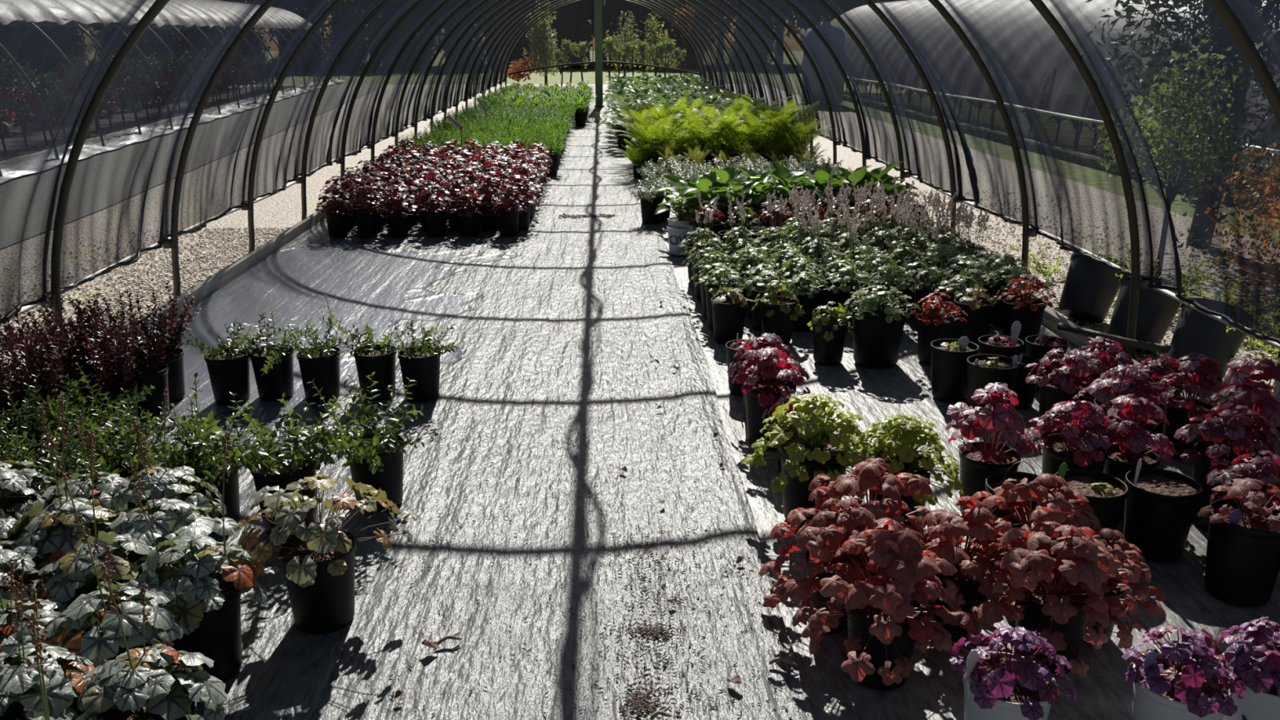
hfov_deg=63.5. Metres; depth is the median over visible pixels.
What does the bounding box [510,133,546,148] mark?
perennials
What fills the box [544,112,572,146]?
perennials
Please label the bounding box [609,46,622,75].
sapling
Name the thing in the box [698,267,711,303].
pot
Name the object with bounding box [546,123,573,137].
perennials
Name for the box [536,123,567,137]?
perennials
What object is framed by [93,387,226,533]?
potted heuchera
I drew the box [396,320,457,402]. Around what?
potted trailing plant
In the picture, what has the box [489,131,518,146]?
perennials
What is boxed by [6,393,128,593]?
potted heuchera
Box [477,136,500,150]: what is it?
perennials
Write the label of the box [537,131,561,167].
perennials
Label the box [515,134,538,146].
perennials
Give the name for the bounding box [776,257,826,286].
potted tiarella
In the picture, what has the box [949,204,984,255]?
potted tiarella
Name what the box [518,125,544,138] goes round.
perennials
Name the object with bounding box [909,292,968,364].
potted heuchera
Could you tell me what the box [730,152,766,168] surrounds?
perennials
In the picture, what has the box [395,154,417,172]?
potted heuchera
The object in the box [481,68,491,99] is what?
leaning pole
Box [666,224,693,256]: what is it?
pot
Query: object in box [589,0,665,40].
tree
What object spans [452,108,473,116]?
perennials
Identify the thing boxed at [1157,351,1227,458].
potted heuchera
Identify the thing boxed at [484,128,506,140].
perennials
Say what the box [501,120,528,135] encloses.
perennials
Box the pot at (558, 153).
[557,152,559,167]
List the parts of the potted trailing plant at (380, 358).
pot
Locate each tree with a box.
[457,0,534,17]
[467,0,531,16]
[505,9,537,69]
[528,0,622,34]
[549,2,592,69]
[552,0,624,62]
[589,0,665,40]
[602,10,642,76]
[602,11,613,61]
[604,1,648,68]
[620,0,653,13]
[633,13,662,67]
[640,0,718,53]
[640,13,670,75]
[648,0,733,39]
[668,29,697,68]
[674,4,693,74]
[718,0,773,12]
[1157,0,1279,231]
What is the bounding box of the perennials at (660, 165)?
[638,159,669,173]
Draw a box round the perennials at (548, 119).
[528,119,554,128]
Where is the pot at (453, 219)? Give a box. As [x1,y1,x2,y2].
[446,201,463,230]
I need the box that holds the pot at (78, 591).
[54,575,123,635]
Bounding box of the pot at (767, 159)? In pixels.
[762,158,779,164]
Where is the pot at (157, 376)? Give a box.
[121,362,169,422]
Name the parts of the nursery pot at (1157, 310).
pot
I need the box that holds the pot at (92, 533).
[35,532,97,593]
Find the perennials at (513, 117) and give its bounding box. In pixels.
[509,111,534,124]
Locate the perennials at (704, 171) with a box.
[693,164,716,177]
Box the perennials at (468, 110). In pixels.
[468,110,488,121]
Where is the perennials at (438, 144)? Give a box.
[422,133,457,148]
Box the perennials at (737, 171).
[718,161,749,176]
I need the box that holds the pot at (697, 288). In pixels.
[693,260,711,299]
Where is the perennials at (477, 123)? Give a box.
[469,120,488,132]
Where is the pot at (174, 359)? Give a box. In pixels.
[137,347,185,403]
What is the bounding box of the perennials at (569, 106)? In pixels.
[556,100,575,111]
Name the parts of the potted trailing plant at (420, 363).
pot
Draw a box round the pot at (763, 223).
[760,215,772,226]
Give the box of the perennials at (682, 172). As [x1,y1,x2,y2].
[669,172,698,184]
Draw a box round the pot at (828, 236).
[819,233,838,248]
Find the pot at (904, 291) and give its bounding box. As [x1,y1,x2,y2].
[871,280,908,304]
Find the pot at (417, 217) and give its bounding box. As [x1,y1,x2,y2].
[413,191,421,219]
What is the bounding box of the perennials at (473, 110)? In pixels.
[462,110,485,123]
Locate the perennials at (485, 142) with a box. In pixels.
[457,133,493,154]
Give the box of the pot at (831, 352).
[811,316,848,364]
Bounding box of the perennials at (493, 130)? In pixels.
[471,127,502,142]
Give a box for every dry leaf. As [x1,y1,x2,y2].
[393,689,403,699]
[421,639,439,648]
[619,466,626,471]
[667,599,677,604]
[726,675,742,684]
[736,555,744,564]
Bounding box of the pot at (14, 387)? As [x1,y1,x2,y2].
[3,383,35,444]
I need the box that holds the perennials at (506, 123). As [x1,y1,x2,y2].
[486,123,507,135]
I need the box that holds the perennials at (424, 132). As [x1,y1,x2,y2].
[396,132,435,151]
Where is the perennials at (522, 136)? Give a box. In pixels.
[519,133,541,146]
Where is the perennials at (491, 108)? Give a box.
[470,108,492,118]
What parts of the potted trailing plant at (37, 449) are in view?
pot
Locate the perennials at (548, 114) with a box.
[528,108,553,122]
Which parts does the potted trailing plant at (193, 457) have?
pot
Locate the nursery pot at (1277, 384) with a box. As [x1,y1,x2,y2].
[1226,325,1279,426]
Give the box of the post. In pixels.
[594,0,604,106]
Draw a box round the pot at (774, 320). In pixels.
[760,296,796,344]
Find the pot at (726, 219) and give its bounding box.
[723,210,733,230]
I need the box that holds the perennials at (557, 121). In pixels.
[548,118,568,151]
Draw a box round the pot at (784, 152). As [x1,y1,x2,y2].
[777,150,790,167]
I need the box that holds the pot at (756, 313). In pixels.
[750,284,782,329]
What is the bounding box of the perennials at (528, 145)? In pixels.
[511,134,533,156]
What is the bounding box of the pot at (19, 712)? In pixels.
[0,697,79,719]
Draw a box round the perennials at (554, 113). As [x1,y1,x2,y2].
[551,113,575,127]
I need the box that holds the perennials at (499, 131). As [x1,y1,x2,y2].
[498,131,528,142]
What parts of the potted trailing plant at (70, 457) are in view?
pot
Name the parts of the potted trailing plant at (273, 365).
pot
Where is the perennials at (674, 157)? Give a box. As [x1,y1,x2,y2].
[662,155,693,181]
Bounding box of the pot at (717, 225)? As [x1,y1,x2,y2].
[696,221,721,248]
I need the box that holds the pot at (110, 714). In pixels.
[97,688,197,719]
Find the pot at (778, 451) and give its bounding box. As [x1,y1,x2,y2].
[776,422,794,471]
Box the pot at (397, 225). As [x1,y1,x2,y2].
[385,208,408,237]
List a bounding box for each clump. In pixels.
[1008,236,1066,282]
[1110,288,1119,309]
[1175,310,1278,362]
[1242,341,1276,361]
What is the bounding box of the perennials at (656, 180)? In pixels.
[640,177,671,187]
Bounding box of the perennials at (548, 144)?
[533,137,567,153]
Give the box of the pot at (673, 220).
[667,217,693,225]
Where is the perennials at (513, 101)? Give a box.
[504,101,528,109]
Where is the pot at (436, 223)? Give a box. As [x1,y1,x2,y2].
[423,207,446,237]
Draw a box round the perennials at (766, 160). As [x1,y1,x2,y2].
[762,160,783,169]
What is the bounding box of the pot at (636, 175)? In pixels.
[632,165,643,177]
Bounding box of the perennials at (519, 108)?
[502,103,525,117]
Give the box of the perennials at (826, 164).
[817,160,841,170]
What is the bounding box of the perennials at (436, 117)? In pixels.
[433,116,454,129]
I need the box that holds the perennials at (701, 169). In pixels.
[688,164,711,174]
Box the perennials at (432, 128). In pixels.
[428,124,449,137]
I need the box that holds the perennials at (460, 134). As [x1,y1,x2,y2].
[452,133,479,142]
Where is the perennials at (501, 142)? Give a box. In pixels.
[486,133,519,148]
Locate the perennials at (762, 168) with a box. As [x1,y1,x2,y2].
[761,168,775,181]
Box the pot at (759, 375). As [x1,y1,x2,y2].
[742,364,783,416]
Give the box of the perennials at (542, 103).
[537,102,564,114]
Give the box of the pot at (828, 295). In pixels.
[825,275,858,315]
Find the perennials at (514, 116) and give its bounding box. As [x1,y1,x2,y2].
[511,115,532,126]
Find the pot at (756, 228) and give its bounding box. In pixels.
[743,226,767,242]
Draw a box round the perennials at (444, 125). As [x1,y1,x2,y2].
[426,119,453,132]
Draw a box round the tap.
[591,111,599,121]
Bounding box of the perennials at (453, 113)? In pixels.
[444,108,470,120]
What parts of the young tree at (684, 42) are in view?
crown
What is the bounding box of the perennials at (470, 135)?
[447,135,476,146]
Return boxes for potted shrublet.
[0,304,74,380]
[0,308,46,444]
[0,328,69,457]
[0,350,8,450]
[5,317,90,439]
[23,293,107,369]
[41,295,120,386]
[66,289,138,368]
[79,311,138,416]
[92,300,172,422]
[119,280,202,403]
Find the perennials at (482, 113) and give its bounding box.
[465,111,491,120]
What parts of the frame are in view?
rail, rail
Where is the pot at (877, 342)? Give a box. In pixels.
[850,301,907,368]
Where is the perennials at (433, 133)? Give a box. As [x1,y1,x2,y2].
[431,128,459,146]
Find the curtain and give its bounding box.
[507,0,699,75]
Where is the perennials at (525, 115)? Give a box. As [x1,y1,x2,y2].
[515,108,542,121]
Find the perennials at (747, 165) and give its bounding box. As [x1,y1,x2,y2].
[742,159,764,169]
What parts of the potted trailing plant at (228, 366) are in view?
pot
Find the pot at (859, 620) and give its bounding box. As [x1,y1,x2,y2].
[845,593,923,690]
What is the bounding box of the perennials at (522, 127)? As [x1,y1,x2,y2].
[505,121,536,137]
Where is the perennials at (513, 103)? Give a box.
[506,102,533,111]
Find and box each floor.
[4,94,1279,719]
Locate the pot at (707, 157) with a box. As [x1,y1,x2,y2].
[701,155,714,169]
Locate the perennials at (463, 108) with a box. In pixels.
[448,108,470,119]
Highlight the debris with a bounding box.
[389,332,821,719]
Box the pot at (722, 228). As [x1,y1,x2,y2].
[718,206,731,231]
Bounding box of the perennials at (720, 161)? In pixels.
[710,155,742,168]
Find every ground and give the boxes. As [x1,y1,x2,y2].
[0,84,1277,416]
[502,51,1279,220]
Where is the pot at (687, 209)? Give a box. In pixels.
[684,208,701,217]
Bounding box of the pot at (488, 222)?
[474,199,498,231]
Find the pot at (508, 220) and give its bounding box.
[496,207,519,236]
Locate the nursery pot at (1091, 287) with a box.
[1057,252,1121,323]
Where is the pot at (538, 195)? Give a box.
[537,178,541,199]
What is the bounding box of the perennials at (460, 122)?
[458,115,477,129]
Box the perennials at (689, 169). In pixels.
[666,162,702,177]
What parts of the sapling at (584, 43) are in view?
crown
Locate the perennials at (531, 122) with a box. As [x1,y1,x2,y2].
[528,122,547,133]
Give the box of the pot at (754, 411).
[743,377,796,448]
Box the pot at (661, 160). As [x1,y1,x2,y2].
[657,158,667,166]
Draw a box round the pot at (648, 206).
[640,195,663,224]
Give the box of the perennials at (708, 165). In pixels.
[687,160,712,172]
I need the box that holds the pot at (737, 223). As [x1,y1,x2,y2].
[732,220,755,231]
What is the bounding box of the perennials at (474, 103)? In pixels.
[466,100,488,111]
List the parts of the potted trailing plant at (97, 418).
pot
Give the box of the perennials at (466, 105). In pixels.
[458,105,480,117]
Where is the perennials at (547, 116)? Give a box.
[533,112,552,124]
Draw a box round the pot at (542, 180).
[540,170,544,192]
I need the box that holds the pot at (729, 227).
[727,217,751,230]
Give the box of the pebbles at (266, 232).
[0,226,289,377]
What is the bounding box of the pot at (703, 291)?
[700,281,732,318]
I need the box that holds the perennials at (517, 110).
[496,110,520,119]
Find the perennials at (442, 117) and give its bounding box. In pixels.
[430,117,461,128]
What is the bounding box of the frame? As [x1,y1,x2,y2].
[0,0,1279,359]
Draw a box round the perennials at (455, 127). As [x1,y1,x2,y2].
[445,118,475,133]
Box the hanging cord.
[591,0,593,62]
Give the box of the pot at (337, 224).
[324,208,348,237]
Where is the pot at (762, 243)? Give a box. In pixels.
[760,241,783,252]
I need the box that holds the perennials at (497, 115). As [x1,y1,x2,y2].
[486,115,514,128]
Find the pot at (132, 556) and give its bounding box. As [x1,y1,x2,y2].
[127,550,188,567]
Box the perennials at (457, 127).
[440,127,460,146]
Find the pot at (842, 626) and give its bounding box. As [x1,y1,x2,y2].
[804,550,868,633]
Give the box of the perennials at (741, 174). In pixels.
[721,167,745,178]
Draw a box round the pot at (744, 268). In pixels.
[734,263,763,309]
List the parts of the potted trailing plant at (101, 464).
pot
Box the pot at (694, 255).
[692,253,717,288]
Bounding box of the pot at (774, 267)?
[772,265,800,281]
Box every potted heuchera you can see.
[0,460,62,577]
[0,518,17,578]
[0,540,55,635]
[0,558,118,719]
[0,561,84,692]
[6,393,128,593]
[26,587,52,719]
[31,430,178,635]
[37,514,199,719]
[40,414,145,537]
[70,564,227,719]
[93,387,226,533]
[107,425,240,582]
[130,432,281,682]
[215,473,420,634]
[315,184,358,237]
[316,175,356,231]
[329,175,362,226]
[337,167,368,208]
[343,184,385,238]
[346,175,389,231]
[351,160,379,191]
[351,168,369,197]
[356,177,388,225]
[361,160,386,184]
[365,156,389,181]
[371,170,392,219]
[372,163,404,190]
[374,148,403,171]
[374,155,394,168]
[375,184,419,237]
[377,163,408,191]
[378,178,418,230]
[382,144,405,164]
[384,158,410,181]
[386,145,408,159]
[386,168,424,219]
[386,173,422,225]
[391,155,417,177]
[395,140,417,155]
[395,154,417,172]
[398,139,416,152]
[401,164,429,203]
[404,146,427,164]
[404,150,422,173]
[409,180,448,231]
[413,144,433,159]
[413,161,435,175]
[413,163,434,186]
[413,171,454,208]
[415,184,457,237]
[417,142,436,158]
[417,155,444,175]
[418,151,443,168]
[419,168,453,218]
[425,141,439,150]
[426,149,446,168]
[427,146,452,165]
[429,168,453,189]
[435,145,456,163]
[436,160,458,182]
[437,140,460,161]
[438,178,475,230]
[442,159,460,177]
[443,139,462,158]
[443,155,468,175]
[443,173,478,204]
[445,147,473,165]
[448,184,488,237]
[450,168,481,194]
[451,155,467,172]
[457,149,475,164]
[458,167,484,191]
[459,140,479,156]
[459,144,480,164]
[460,161,487,186]
[463,138,485,157]
[465,153,493,177]
[466,161,486,182]
[466,174,506,231]
[471,151,498,168]
[475,145,502,166]
[475,148,497,168]
[475,170,507,225]
[476,166,512,206]
[481,142,501,161]
[481,160,513,185]
[484,155,517,183]
[484,168,514,202]
[485,143,503,155]
[485,183,528,236]
[490,141,504,156]
[496,157,515,177]
[497,155,516,171]
[499,145,524,166]
[499,151,519,166]
[500,174,542,231]
[501,143,526,165]
[504,138,527,154]
[504,165,542,218]
[504,176,539,202]
[509,143,527,159]
[511,155,546,202]
[511,163,545,208]
[512,164,542,213]
[517,157,549,199]
[519,148,549,173]
[520,155,551,191]
[523,142,551,183]
[526,141,552,162]
[526,151,551,192]
[527,144,553,181]
[690,204,727,248]
[724,200,757,230]
[727,333,796,416]
[732,346,810,448]
[740,392,879,527]
[751,200,791,226]
[755,204,795,241]
[758,486,895,633]
[761,392,826,471]
[785,195,813,222]
[789,457,945,577]
[791,204,828,236]
[791,517,977,690]
[816,195,848,224]
[821,199,857,221]
[846,413,965,528]
[856,199,889,219]
[866,205,897,227]
[884,194,907,212]
[893,203,930,226]
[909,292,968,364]
[916,491,1041,641]
[940,260,1000,297]
[945,382,1040,515]
[948,625,1079,719]
[955,506,1139,677]
[960,473,1117,606]
[990,274,1059,351]
[1021,400,1133,475]
[1024,347,1105,435]
[1050,528,1167,644]
[1064,336,1134,404]
[1070,364,1167,443]
[1102,393,1177,518]
[1121,625,1245,719]
[1133,354,1196,434]
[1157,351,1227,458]
[1173,404,1279,528]
[1197,477,1279,606]
[1204,450,1279,506]
[1207,616,1279,719]
[1209,354,1279,485]
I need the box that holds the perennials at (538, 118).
[530,111,555,123]
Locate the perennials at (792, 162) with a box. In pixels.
[784,155,808,172]
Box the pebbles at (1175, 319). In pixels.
[884,190,1278,418]
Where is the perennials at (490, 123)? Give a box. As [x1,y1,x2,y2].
[477,123,508,137]
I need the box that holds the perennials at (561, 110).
[552,106,572,135]
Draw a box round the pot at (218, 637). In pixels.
[172,572,242,682]
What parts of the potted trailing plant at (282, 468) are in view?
pot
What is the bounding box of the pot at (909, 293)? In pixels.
[904,276,932,316]
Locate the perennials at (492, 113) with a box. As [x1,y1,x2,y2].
[479,109,506,119]
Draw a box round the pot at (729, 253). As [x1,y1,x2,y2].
[727,251,743,274]
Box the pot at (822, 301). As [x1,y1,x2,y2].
[817,265,844,306]
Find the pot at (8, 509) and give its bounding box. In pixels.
[4,496,38,577]
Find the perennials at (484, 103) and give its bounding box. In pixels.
[478,102,502,113]
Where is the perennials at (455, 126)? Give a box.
[439,125,467,139]
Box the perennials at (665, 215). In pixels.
[653,184,673,221]
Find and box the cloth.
[0,0,1279,344]
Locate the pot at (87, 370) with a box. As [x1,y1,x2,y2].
[71,361,116,386]
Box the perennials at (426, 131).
[408,127,440,141]
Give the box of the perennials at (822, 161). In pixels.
[807,155,844,168]
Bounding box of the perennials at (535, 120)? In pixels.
[523,120,550,131]
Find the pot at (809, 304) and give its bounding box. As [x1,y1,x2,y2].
[790,285,821,330]
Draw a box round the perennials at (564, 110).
[552,110,574,138]
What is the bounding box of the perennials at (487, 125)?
[483,118,506,134]
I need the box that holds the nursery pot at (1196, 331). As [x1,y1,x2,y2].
[1167,291,1246,382]
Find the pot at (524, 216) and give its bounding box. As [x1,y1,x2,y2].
[510,199,530,231]
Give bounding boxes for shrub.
[506,56,537,86]
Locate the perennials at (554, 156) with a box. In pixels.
[526,132,566,175]
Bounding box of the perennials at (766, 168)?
[733,160,772,176]
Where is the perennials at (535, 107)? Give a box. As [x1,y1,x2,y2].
[533,106,555,117]
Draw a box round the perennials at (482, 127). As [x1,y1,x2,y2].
[463,119,492,134]
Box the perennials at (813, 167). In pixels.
[788,161,822,175]
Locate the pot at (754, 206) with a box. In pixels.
[748,204,756,226]
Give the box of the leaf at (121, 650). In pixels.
[84,643,151,719]
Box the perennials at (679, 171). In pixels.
[665,168,697,182]
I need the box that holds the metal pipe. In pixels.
[1057,322,1263,371]
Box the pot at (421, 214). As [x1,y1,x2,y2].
[418,203,439,231]
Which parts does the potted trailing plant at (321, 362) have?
pot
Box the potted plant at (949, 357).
[930,336,978,401]
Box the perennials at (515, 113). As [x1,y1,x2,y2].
[496,108,522,122]
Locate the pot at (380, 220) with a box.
[357,200,382,231]
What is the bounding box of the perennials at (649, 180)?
[642,173,671,185]
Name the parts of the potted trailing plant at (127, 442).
pot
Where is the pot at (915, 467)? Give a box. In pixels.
[871,449,933,528]
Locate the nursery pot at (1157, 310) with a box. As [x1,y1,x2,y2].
[1106,271,1212,352]
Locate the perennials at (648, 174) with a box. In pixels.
[642,168,670,180]
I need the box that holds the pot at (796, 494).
[778,430,851,527]
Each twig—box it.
[436,630,462,644]
[649,704,671,719]
[768,653,796,666]
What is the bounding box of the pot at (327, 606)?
[278,528,355,634]
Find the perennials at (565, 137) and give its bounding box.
[544,128,568,162]
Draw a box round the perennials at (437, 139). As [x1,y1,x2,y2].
[425,131,454,146]
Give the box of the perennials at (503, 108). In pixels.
[487,107,508,118]
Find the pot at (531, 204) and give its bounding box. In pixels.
[523,190,534,218]
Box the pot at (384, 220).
[382,200,386,225]
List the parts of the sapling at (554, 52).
crown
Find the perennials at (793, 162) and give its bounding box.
[786,161,812,173]
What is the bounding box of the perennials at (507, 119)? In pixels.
[484,119,512,130]
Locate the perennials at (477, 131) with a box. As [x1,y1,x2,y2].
[458,124,484,148]
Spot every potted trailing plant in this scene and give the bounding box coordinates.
[0,374,87,448]
[0,398,81,471]
[0,413,9,497]
[0,418,121,505]
[0,440,31,460]
[26,362,154,449]
[67,406,167,510]
[71,391,169,471]
[80,372,272,533]
[162,318,300,405]
[172,391,389,536]
[231,309,312,401]
[245,371,424,511]
[290,293,360,402]
[318,315,412,400]
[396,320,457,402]
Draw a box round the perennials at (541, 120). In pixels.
[528,115,551,127]
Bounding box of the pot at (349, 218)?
[327,200,351,231]
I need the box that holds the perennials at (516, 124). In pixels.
[501,117,529,131]
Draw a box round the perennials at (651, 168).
[635,162,669,179]
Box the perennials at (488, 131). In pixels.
[469,130,493,149]
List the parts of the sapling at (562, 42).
crown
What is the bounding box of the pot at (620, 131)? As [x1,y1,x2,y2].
[617,129,623,148]
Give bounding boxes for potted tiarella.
[676,190,724,282]
[681,239,724,288]
[681,246,732,299]
[690,262,742,318]
[691,249,742,303]
[694,267,753,328]
[713,191,767,252]
[721,238,764,274]
[724,246,770,264]
[725,248,776,309]
[737,263,783,317]
[742,270,795,329]
[754,190,800,252]
[760,239,796,276]
[762,243,806,272]
[764,248,813,281]
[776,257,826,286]
[776,271,831,330]
[779,189,831,252]
[780,183,814,242]
[780,186,822,242]
[795,202,832,257]
[800,199,844,286]
[809,250,855,306]
[812,180,858,248]
[812,183,847,231]
[817,257,867,315]
[822,195,859,254]
[823,265,877,329]
[830,194,870,263]
[843,212,870,262]
[843,245,894,272]
[844,177,879,232]
[844,284,920,368]
[845,253,904,293]
[852,179,887,242]
[856,192,902,246]
[862,191,908,262]
[863,262,918,304]
[875,176,914,236]
[876,201,923,267]
[882,246,931,281]
[890,195,920,242]
[895,192,937,256]
[896,261,941,316]
[904,265,956,325]
[906,204,933,257]
[915,210,955,268]
[916,189,943,244]
[917,244,968,279]
[918,191,956,250]
[928,275,991,336]
[932,201,968,256]
[936,253,987,280]
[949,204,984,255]
[950,206,989,268]
[964,249,1013,271]
[977,252,1031,316]
[986,266,1039,326]
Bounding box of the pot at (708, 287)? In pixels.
[704,283,741,328]
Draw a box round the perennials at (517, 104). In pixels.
[504,103,528,114]
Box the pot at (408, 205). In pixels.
[388,203,410,230]
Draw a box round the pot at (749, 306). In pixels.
[746,277,767,317]
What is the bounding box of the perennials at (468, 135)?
[453,129,484,141]
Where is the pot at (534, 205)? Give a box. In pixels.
[531,189,535,213]
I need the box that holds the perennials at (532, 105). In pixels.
[525,98,548,109]
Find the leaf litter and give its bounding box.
[558,213,615,218]
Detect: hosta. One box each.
[598,109,641,137]
[601,102,621,133]
[602,103,632,148]
[603,81,627,95]
[603,83,631,101]
[603,90,634,108]
[603,99,635,115]
[604,99,638,119]
[604,104,639,151]
[605,75,626,82]
[606,78,625,92]
[606,88,632,105]
[608,77,632,86]
[608,93,633,110]
[610,77,627,89]
[625,75,645,83]
[625,79,642,88]
[626,81,645,88]
[626,84,648,96]
[630,87,656,104]
[630,93,654,103]
[633,97,658,105]
[636,101,663,116]
[640,78,657,83]
[640,81,662,88]
[641,72,655,78]
[643,82,657,87]
[648,82,672,95]
[649,86,672,102]
[653,93,675,105]
[653,174,719,217]
[653,186,700,225]
[654,75,670,85]
[656,98,685,109]
[658,97,678,109]
[660,80,679,86]
[664,80,677,86]
[664,179,725,217]
[665,83,684,96]
[666,72,680,78]
[668,171,742,230]
[671,88,692,98]
[671,88,693,97]
[676,78,699,87]
[676,81,694,88]
[677,93,693,98]
[678,89,702,101]
[680,93,698,99]
[680,94,697,107]
[682,72,695,79]
[682,85,704,91]
[690,77,706,84]
[690,101,719,112]
[691,88,699,94]
[692,164,759,231]
[694,77,712,86]
[697,80,711,90]
[697,88,716,97]
[697,93,720,99]
[698,93,724,104]
[698,180,764,230]
[701,83,723,93]
[705,171,753,202]
[706,85,722,91]
[706,87,724,93]
[720,88,742,102]
[721,94,741,101]
[728,166,791,226]
[737,93,754,101]
[737,168,786,202]
[742,97,761,108]
[755,174,815,219]
[768,160,816,200]
[787,164,854,215]
[789,174,836,199]
[813,165,885,203]
[815,166,878,209]
[841,160,919,204]
[846,176,915,206]
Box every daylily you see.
[468,98,495,108]
[470,93,502,105]
[472,93,497,108]
[473,93,507,102]
[480,88,509,97]
[486,85,511,94]
[491,92,518,102]
[492,96,511,107]
[493,83,518,91]
[497,88,519,97]
[503,94,533,106]
[507,82,533,89]
[510,92,535,102]
[511,91,531,105]
[520,85,540,93]
[524,93,548,104]
[524,97,548,106]
[527,86,552,93]
[529,95,562,108]
[537,88,563,97]
[543,87,561,96]
[546,85,568,93]
[547,82,570,91]
[551,90,582,102]
[554,97,574,108]
[558,93,575,104]
[559,89,574,97]
[560,88,582,111]
[565,99,592,126]
[567,93,596,111]
[568,88,595,96]
[570,85,596,93]
[571,97,591,124]
[573,89,597,97]
[573,92,598,119]
[575,81,595,102]
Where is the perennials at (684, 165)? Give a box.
[662,156,700,195]
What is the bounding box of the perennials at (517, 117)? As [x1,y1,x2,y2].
[508,116,536,129]
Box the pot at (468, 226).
[457,207,480,237]
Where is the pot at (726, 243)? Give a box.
[725,242,746,252]
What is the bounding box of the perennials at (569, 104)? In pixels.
[555,104,576,131]
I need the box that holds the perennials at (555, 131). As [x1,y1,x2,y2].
[537,128,562,159]
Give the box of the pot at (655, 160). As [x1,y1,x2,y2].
[645,158,659,169]
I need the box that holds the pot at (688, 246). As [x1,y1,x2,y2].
[685,243,716,282]
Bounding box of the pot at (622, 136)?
[620,132,634,151]
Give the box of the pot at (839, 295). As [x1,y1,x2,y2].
[831,280,869,329]
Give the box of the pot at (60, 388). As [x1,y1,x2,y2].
[37,378,90,439]
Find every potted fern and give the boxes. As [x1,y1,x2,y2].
[607,102,666,146]
[608,88,685,166]
[610,114,688,166]
[611,137,657,177]
[613,110,688,169]
[623,96,695,121]
[644,100,711,158]
[647,119,724,164]
[652,110,711,127]
[653,137,683,166]
[657,146,684,180]
[662,110,727,155]
[663,107,743,169]
[666,104,746,148]
[667,97,722,148]
[679,139,709,164]
[679,144,711,169]
[687,100,743,159]
[702,102,786,164]
[706,107,749,159]
[709,144,736,168]
[711,150,737,165]
[718,101,799,164]
[719,89,791,116]
[729,141,761,165]
[731,97,767,153]
[735,114,768,159]
[737,149,766,163]
[739,103,828,167]
[754,136,786,164]
[756,97,816,150]
[760,101,837,165]
[765,150,792,165]
[783,140,812,163]
[791,142,826,168]
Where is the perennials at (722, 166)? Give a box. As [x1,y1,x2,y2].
[711,160,742,169]
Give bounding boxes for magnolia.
[522,0,558,85]
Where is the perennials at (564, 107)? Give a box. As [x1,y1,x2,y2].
[556,106,573,128]
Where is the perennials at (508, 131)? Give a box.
[497,122,531,140]
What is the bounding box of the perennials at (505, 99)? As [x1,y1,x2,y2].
[495,98,519,108]
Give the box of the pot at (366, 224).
[354,208,377,238]
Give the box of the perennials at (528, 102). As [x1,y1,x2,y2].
[523,102,549,110]
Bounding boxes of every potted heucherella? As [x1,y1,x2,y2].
[685,201,724,230]
[711,287,753,343]
[724,206,762,231]
[751,280,804,344]
[752,197,778,226]
[786,203,815,218]
[807,301,853,364]
[826,206,862,226]
[851,198,875,210]
[888,200,914,222]
[953,284,997,346]
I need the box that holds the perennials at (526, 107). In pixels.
[521,106,542,115]
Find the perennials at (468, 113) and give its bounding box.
[457,112,485,124]
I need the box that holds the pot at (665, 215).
[661,200,670,221]
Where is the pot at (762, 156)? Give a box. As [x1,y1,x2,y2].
[758,155,773,164]
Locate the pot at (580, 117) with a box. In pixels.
[574,113,585,126]
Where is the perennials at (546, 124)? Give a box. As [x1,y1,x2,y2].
[540,124,565,155]
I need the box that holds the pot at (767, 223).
[764,220,788,241]
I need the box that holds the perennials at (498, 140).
[491,134,521,152]
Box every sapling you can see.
[551,47,567,88]
[560,39,576,85]
[575,40,589,82]
[602,35,616,80]
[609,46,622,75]
[622,41,637,75]
[635,39,649,77]
[650,40,667,75]
[660,37,675,76]
[671,46,686,76]
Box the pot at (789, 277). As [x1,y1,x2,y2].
[784,271,817,286]
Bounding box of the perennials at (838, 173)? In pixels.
[834,165,861,192]
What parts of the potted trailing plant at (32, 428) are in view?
pot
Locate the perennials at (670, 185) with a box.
[653,180,672,193]
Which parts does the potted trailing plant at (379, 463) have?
pot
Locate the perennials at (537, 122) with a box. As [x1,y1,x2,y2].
[517,122,546,136]
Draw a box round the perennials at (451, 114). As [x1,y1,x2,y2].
[435,114,462,125]
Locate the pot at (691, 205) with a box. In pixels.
[682,202,699,217]
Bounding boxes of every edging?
[130,207,328,346]
[1041,306,1199,399]
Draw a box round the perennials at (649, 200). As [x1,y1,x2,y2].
[628,177,671,224]
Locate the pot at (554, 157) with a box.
[545,153,558,175]
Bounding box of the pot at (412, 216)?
[402,196,416,225]
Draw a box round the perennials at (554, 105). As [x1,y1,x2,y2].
[540,99,559,111]
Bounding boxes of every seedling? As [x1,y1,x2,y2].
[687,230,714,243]
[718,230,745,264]
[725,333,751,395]
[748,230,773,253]
[966,354,1019,411]
[977,320,1023,357]
[1025,326,1069,390]
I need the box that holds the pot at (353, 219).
[344,198,356,226]
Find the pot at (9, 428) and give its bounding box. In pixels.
[0,400,52,457]
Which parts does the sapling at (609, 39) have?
crown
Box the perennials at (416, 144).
[396,134,426,151]
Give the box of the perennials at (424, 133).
[417,126,443,137]
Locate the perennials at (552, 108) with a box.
[528,106,559,118]
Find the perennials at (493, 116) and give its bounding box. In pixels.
[474,115,497,128]

